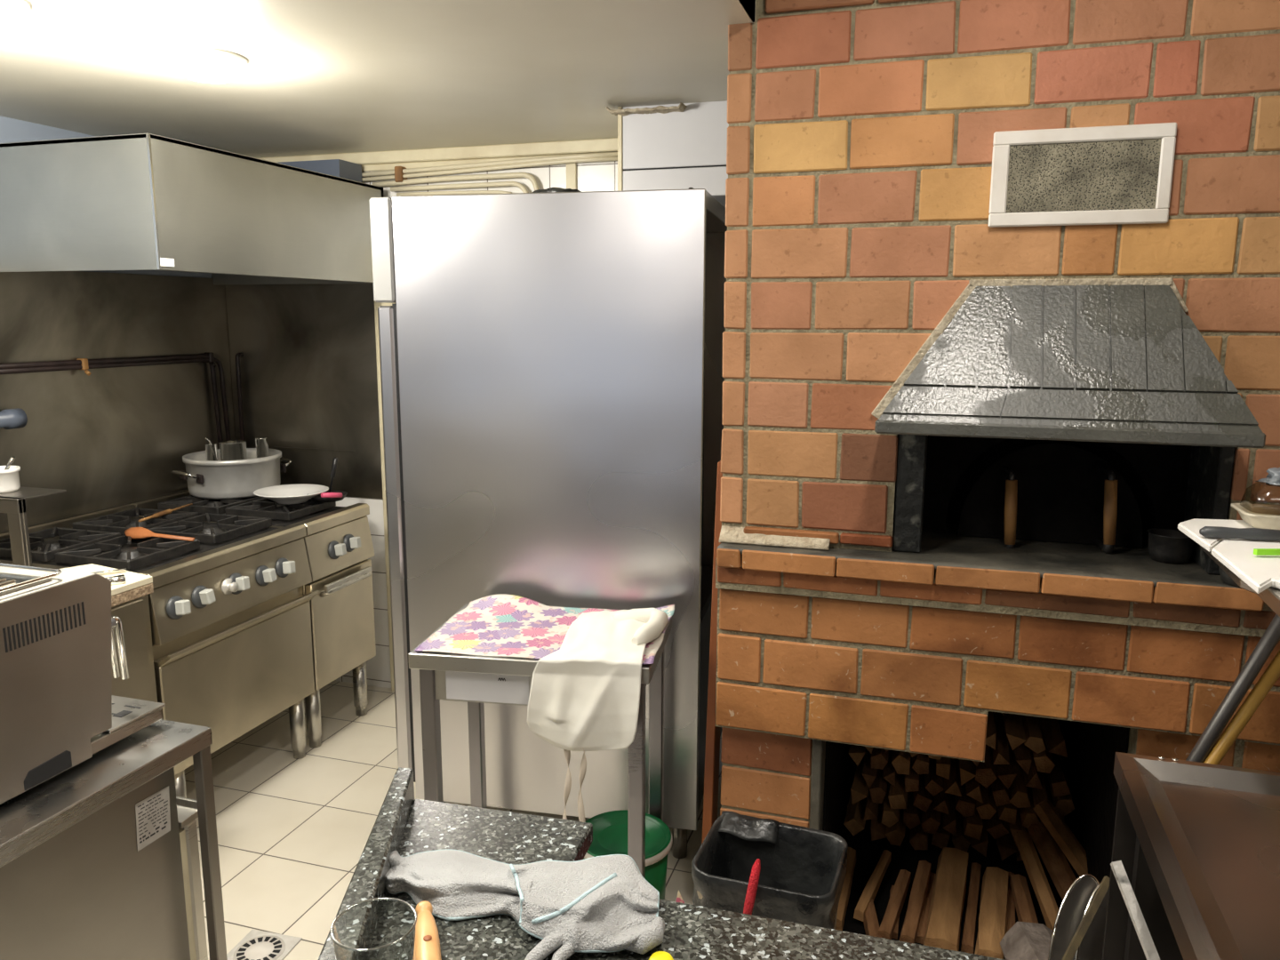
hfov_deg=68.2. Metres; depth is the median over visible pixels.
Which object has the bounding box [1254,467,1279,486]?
bag
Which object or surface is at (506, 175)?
pipe
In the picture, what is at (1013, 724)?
log
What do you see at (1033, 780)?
log
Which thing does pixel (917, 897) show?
log
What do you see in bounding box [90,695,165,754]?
drip tray
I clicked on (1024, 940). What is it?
log
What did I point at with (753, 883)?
brush
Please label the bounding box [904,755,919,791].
log
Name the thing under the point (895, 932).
log
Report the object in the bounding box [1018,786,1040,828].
log
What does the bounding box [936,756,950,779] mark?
log
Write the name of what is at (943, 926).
log
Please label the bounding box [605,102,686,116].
trim
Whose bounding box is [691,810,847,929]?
waste bin
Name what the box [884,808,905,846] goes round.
log
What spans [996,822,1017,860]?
log
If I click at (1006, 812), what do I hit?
log
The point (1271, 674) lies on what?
pole
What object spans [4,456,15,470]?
teaspoon
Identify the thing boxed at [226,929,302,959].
floor drain
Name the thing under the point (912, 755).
log
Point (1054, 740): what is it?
log
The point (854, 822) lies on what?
log
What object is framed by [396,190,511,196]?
pipe
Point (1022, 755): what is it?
log
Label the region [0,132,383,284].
extractor hood
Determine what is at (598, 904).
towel
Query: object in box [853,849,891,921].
log
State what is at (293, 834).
floor
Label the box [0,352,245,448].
gas pipe
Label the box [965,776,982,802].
log
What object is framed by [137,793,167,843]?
print
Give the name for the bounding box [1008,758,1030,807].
log
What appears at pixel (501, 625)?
tablecloth
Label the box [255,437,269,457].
steel container
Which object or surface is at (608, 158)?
pipe
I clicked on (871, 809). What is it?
log
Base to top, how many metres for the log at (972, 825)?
0.052 m
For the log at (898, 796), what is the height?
0.055 m
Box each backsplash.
[0,271,235,533]
[224,283,383,499]
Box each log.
[835,847,855,930]
[843,792,866,835]
[848,744,865,765]
[850,752,869,804]
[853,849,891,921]
[862,750,877,787]
[863,789,879,820]
[863,898,881,937]
[864,745,872,753]
[869,768,887,803]
[870,747,888,769]
[870,802,887,840]
[877,869,911,939]
[881,781,899,827]
[882,749,895,786]
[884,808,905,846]
[888,771,908,808]
[889,885,899,939]
[891,750,910,775]
[898,860,931,943]
[903,791,920,829]
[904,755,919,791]
[909,752,918,757]
[909,809,928,849]
[912,753,928,774]
[912,774,932,812]
[915,872,935,943]
[921,794,940,834]
[923,847,968,951]
[924,757,943,796]
[928,754,941,759]
[931,811,950,848]
[933,777,950,814]
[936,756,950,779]
[942,793,956,836]
[944,757,961,796]
[952,794,970,852]
[955,783,975,816]
[959,759,975,785]
[960,862,981,953]
[962,799,983,839]
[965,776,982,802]
[970,818,988,856]
[974,866,1008,959]
[975,744,996,788]
[976,784,996,819]
[984,806,1009,839]
[985,711,996,749]
[991,764,1011,806]
[992,715,1009,764]
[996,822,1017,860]
[997,737,1016,789]
[997,803,1016,824]
[1000,921,1052,959]
[1001,712,1026,750]
[1007,872,1015,931]
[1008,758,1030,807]
[1009,807,1025,846]
[1009,874,1038,923]
[1014,742,1031,775]
[1015,830,1058,929]
[1016,827,1031,861]
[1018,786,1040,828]
[1021,714,1045,753]
[1023,748,1042,789]
[1027,822,1076,899]
[1032,720,1055,773]
[1032,772,1048,806]
[1033,800,1087,875]
[1038,717,1067,757]
[1040,773,1054,822]
[1047,757,1075,816]
[1048,752,1070,797]
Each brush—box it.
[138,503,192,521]
[743,858,760,914]
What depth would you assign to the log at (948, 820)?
2.87 m
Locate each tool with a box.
[414,900,441,959]
[1253,548,1279,555]
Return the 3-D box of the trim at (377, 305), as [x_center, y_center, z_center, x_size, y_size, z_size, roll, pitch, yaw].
[-0.999,-0.006,3.950,0.185,1.900,0.055,3,10,17]
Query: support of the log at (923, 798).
on the log at (931, 820)
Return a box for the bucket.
[583,809,672,899]
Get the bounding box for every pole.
[1185,614,1279,762]
[1203,649,1279,764]
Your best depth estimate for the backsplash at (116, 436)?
3.53 m
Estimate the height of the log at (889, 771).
0.048 m
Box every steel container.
[204,442,217,460]
[218,440,247,460]
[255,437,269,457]
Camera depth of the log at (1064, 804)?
2.73 m
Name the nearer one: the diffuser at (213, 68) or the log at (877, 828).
the diffuser at (213, 68)
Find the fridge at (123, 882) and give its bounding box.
[0,767,207,959]
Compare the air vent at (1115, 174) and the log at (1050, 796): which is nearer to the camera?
the air vent at (1115, 174)
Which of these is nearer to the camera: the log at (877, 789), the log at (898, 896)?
the log at (898, 896)
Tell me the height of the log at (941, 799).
0.045 m
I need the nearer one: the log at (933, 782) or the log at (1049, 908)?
the log at (1049, 908)
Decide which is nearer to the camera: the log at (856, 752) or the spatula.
the log at (856, 752)
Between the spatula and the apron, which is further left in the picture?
the spatula
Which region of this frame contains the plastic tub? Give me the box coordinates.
[1230,481,1279,529]
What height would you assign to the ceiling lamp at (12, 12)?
0.058 m
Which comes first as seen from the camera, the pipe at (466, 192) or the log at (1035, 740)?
the log at (1035, 740)
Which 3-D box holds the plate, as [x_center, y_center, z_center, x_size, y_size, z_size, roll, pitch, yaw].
[-1.350,0.061,3.666,0.278,0.046,0.278,3,10,17]
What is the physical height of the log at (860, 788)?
0.054 m
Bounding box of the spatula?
[328,457,338,492]
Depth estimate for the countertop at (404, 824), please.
1.13 m
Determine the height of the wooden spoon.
0.036 m
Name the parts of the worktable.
leg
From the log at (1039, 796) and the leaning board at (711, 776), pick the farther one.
the log at (1039, 796)
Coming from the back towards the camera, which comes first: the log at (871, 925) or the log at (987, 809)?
the log at (987, 809)
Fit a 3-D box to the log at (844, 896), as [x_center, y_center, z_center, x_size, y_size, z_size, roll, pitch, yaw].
[0.566,1.139,2.651,0.047,0.049,0.339,3,10,18]
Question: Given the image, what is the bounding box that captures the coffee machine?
[0,562,165,804]
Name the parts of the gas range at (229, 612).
burner, burner, burner, knob, knob, burner, control panel, knob, oven door, knob, knob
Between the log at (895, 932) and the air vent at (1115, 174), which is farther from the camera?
the log at (895, 932)
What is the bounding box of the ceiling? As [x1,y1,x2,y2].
[0,0,755,158]
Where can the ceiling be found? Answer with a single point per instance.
(321, 76)
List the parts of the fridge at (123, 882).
handle, door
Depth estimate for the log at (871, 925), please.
2.50 m
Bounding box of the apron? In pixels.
[526,608,668,822]
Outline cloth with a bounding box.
[532,187,581,192]
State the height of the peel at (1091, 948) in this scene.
0.235 m
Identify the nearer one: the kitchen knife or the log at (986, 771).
the kitchen knife
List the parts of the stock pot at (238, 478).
handle, handle plate, handle plate, handle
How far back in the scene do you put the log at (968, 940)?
2.56 m
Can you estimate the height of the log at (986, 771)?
0.066 m
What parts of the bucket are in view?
lid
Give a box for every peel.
[1048,873,1109,959]
[1074,881,1108,959]
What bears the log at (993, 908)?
in the oven at (1044, 427)
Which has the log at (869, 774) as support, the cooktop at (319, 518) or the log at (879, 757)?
the log at (879, 757)
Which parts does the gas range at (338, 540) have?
burner, burner, knob, control panel, cupboard door, handle, knob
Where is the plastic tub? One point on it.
(1258, 516)
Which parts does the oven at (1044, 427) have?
handle, oven door, handle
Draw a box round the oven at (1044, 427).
[715,277,1279,959]
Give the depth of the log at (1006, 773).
2.81 m
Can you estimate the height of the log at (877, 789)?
0.054 m
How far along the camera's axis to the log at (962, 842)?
2.86 m
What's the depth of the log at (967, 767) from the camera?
2.81 m
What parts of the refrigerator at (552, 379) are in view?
control panel, door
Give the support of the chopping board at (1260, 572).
on the steel shelf
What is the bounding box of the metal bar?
[1110,860,1159,959]
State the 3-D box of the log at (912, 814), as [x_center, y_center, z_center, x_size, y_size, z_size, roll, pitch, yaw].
[0.871,1.022,3.024,0.052,0.054,0.280,3,10,16]
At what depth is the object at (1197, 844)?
1.47 m
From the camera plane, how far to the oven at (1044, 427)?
2.14 m
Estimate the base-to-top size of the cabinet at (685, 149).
0.275 m
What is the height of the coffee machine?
0.332 m
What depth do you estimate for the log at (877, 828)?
2.93 m
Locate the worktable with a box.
[0,719,227,959]
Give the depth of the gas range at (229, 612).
3.10 m
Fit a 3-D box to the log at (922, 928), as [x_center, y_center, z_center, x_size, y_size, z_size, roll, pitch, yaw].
[0.789,1.173,2.606,0.032,0.023,0.312,4,11,21]
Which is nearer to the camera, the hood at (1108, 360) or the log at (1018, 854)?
the hood at (1108, 360)
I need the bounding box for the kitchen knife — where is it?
[1199,526,1279,541]
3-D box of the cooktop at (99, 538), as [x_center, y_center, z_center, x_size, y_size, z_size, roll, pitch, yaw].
[-1.687,0.206,3.183,0.800,0.070,0.706,3,10,17]
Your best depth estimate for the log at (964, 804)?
2.84 m
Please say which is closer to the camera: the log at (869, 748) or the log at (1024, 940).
the log at (1024, 940)
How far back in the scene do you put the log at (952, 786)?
2.87 m
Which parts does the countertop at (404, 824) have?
bottle cap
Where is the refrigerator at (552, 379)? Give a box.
[369,188,727,858]
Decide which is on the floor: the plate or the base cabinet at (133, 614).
the base cabinet at (133, 614)
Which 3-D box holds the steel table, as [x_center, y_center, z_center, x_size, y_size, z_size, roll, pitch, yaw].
[-0.242,0.796,2.553,0.603,0.800,0.415,2,10,9]
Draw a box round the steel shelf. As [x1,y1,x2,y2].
[1200,545,1279,616]
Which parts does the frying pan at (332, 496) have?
handle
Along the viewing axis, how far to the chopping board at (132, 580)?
2.53 m
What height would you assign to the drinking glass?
0.109 m
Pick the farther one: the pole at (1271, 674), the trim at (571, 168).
the trim at (571, 168)
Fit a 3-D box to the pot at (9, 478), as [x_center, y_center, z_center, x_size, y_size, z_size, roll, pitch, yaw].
[-1.956,-0.001,2.890,0.110,0.070,0.110,3,10,17]
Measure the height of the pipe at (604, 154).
0.050 m
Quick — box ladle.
[205,437,217,460]
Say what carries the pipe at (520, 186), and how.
attached to the wall at (591, 176)
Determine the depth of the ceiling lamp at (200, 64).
2.33 m
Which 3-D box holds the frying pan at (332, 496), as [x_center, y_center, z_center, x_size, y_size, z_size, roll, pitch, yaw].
[-1.222,0.055,3.708,0.154,0.047,0.176,-9,14,-44]
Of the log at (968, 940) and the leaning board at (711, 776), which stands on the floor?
the leaning board at (711, 776)
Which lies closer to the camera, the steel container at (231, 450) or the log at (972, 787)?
the log at (972, 787)
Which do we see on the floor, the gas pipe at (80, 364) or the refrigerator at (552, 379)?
the refrigerator at (552, 379)
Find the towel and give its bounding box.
[384,849,664,959]
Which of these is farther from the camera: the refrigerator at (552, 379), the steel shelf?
the refrigerator at (552, 379)
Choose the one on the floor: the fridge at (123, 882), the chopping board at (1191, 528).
the fridge at (123, 882)
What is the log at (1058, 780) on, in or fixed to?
on the log at (1064, 804)
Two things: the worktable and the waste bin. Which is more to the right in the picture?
the waste bin
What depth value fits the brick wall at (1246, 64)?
2.03 m
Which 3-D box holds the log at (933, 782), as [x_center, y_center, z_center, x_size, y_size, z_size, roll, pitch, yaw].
[0.923,0.903,2.974,0.056,0.056,0.280,3,10,15]
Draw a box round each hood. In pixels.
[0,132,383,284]
[871,277,1265,447]
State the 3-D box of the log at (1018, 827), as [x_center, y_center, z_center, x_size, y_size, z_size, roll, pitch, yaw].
[1.159,1.039,2.932,0.046,0.055,0.280,3,10,17]
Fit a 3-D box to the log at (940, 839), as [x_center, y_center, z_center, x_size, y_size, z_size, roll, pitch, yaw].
[0.961,1.077,3.010,0.054,0.055,0.280,3,10,19]
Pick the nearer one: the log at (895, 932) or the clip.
the log at (895, 932)
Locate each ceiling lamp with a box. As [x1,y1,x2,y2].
[0,0,30,30]
[165,46,247,83]
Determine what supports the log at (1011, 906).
in the oven at (1044, 427)
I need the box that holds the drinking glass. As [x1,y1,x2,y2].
[329,897,416,959]
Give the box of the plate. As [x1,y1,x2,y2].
[253,483,328,503]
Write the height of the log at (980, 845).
0.056 m
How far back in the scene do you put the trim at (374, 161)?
3.64 m
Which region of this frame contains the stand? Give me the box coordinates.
[0,486,66,566]
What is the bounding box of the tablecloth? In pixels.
[414,593,674,663]
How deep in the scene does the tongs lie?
2.46 m
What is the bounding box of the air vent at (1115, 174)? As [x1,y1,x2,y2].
[988,122,1177,227]
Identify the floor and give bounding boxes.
[184,680,722,959]
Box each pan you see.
[310,490,347,502]
[1147,528,1194,564]
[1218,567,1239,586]
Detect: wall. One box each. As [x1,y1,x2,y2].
[0,115,212,278]
[334,160,722,732]
[720,0,1279,533]
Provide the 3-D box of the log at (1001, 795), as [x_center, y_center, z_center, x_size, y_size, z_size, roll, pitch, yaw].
[1.103,0.915,2.917,0.057,0.057,0.280,3,10,16]
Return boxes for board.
[59,563,152,596]
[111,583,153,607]
[701,460,722,844]
[1177,518,1254,551]
[1211,538,1279,593]
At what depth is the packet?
2.31 m
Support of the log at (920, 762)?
on the log at (911, 780)
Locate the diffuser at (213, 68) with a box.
[171,54,243,83]
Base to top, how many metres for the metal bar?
0.691 m
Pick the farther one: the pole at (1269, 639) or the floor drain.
the floor drain
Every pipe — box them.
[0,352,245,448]
[361,151,617,176]
[361,156,617,182]
[371,172,539,190]
[390,181,528,192]
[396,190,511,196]
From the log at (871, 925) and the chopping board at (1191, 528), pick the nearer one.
the chopping board at (1191, 528)
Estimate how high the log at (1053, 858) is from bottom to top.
0.141 m
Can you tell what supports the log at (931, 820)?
on the log at (918, 839)
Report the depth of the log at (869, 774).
2.91 m
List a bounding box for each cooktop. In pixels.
[0,504,306,588]
[130,490,369,535]
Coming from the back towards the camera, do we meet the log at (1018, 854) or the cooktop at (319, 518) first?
the cooktop at (319, 518)
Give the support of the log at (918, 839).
in the oven at (1044, 427)
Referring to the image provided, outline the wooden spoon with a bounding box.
[124,527,194,541]
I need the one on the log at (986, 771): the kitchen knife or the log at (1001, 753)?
the log at (1001, 753)
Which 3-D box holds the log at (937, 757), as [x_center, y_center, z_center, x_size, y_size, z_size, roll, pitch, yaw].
[0.921,0.789,2.953,0.056,0.051,0.281,3,10,17]
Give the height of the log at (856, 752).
0.051 m
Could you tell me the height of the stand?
0.205 m
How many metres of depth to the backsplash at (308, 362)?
4.03 m
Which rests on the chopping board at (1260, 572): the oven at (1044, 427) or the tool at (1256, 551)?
the tool at (1256, 551)
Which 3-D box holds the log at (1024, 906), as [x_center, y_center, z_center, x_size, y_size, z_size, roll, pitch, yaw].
[1.044,1.161,2.560,0.047,0.035,0.280,3,10,13]
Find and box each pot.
[0,465,20,493]
[171,448,291,498]
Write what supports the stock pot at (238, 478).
on the gas range at (338, 540)
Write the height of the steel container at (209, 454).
0.182 m
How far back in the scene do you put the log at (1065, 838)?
2.65 m
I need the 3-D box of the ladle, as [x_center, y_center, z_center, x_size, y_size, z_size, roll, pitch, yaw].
[-1.708,-0.069,3.841,0.092,0.212,0.052,-5,11,-28]
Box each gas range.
[0,504,319,798]
[130,490,375,748]
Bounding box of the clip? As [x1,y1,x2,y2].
[394,166,407,182]
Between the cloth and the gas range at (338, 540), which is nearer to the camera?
the cloth
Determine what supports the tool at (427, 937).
on the countertop at (404, 824)
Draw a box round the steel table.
[408,603,671,879]
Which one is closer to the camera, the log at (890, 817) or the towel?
the towel
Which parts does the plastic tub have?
lid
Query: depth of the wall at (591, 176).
3.81 m
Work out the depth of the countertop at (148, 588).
2.48 m
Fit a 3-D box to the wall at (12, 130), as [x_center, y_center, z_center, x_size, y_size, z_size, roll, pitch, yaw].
[-2.802,0.250,1.388,0.200,2.260,6.440,3,10,17]
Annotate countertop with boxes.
[318,767,1005,959]
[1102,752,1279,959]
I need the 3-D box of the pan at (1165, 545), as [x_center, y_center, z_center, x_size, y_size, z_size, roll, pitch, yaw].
[1.184,0.148,2.110,0.098,0.062,0.098,3,10,17]
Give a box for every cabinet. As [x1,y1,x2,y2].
[0,560,157,702]
[617,100,728,207]
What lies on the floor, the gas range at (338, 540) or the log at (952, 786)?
the gas range at (338, 540)
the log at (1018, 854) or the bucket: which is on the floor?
the bucket
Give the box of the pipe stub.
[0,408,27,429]
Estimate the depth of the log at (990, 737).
2.79 m
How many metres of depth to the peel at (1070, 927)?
1.88 m
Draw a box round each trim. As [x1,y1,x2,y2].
[258,137,617,171]
[374,301,394,691]
[566,162,576,189]
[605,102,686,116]
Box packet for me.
[675,889,684,903]
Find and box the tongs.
[92,568,126,585]
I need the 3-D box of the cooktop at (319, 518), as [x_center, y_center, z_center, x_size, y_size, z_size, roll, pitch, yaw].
[-1.519,0.116,3.705,0.800,0.070,0.394,3,10,17]
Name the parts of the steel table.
leg, leg, apron rail, leg, leg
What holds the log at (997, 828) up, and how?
on the log at (1006, 845)
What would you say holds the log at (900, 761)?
on the log at (911, 780)

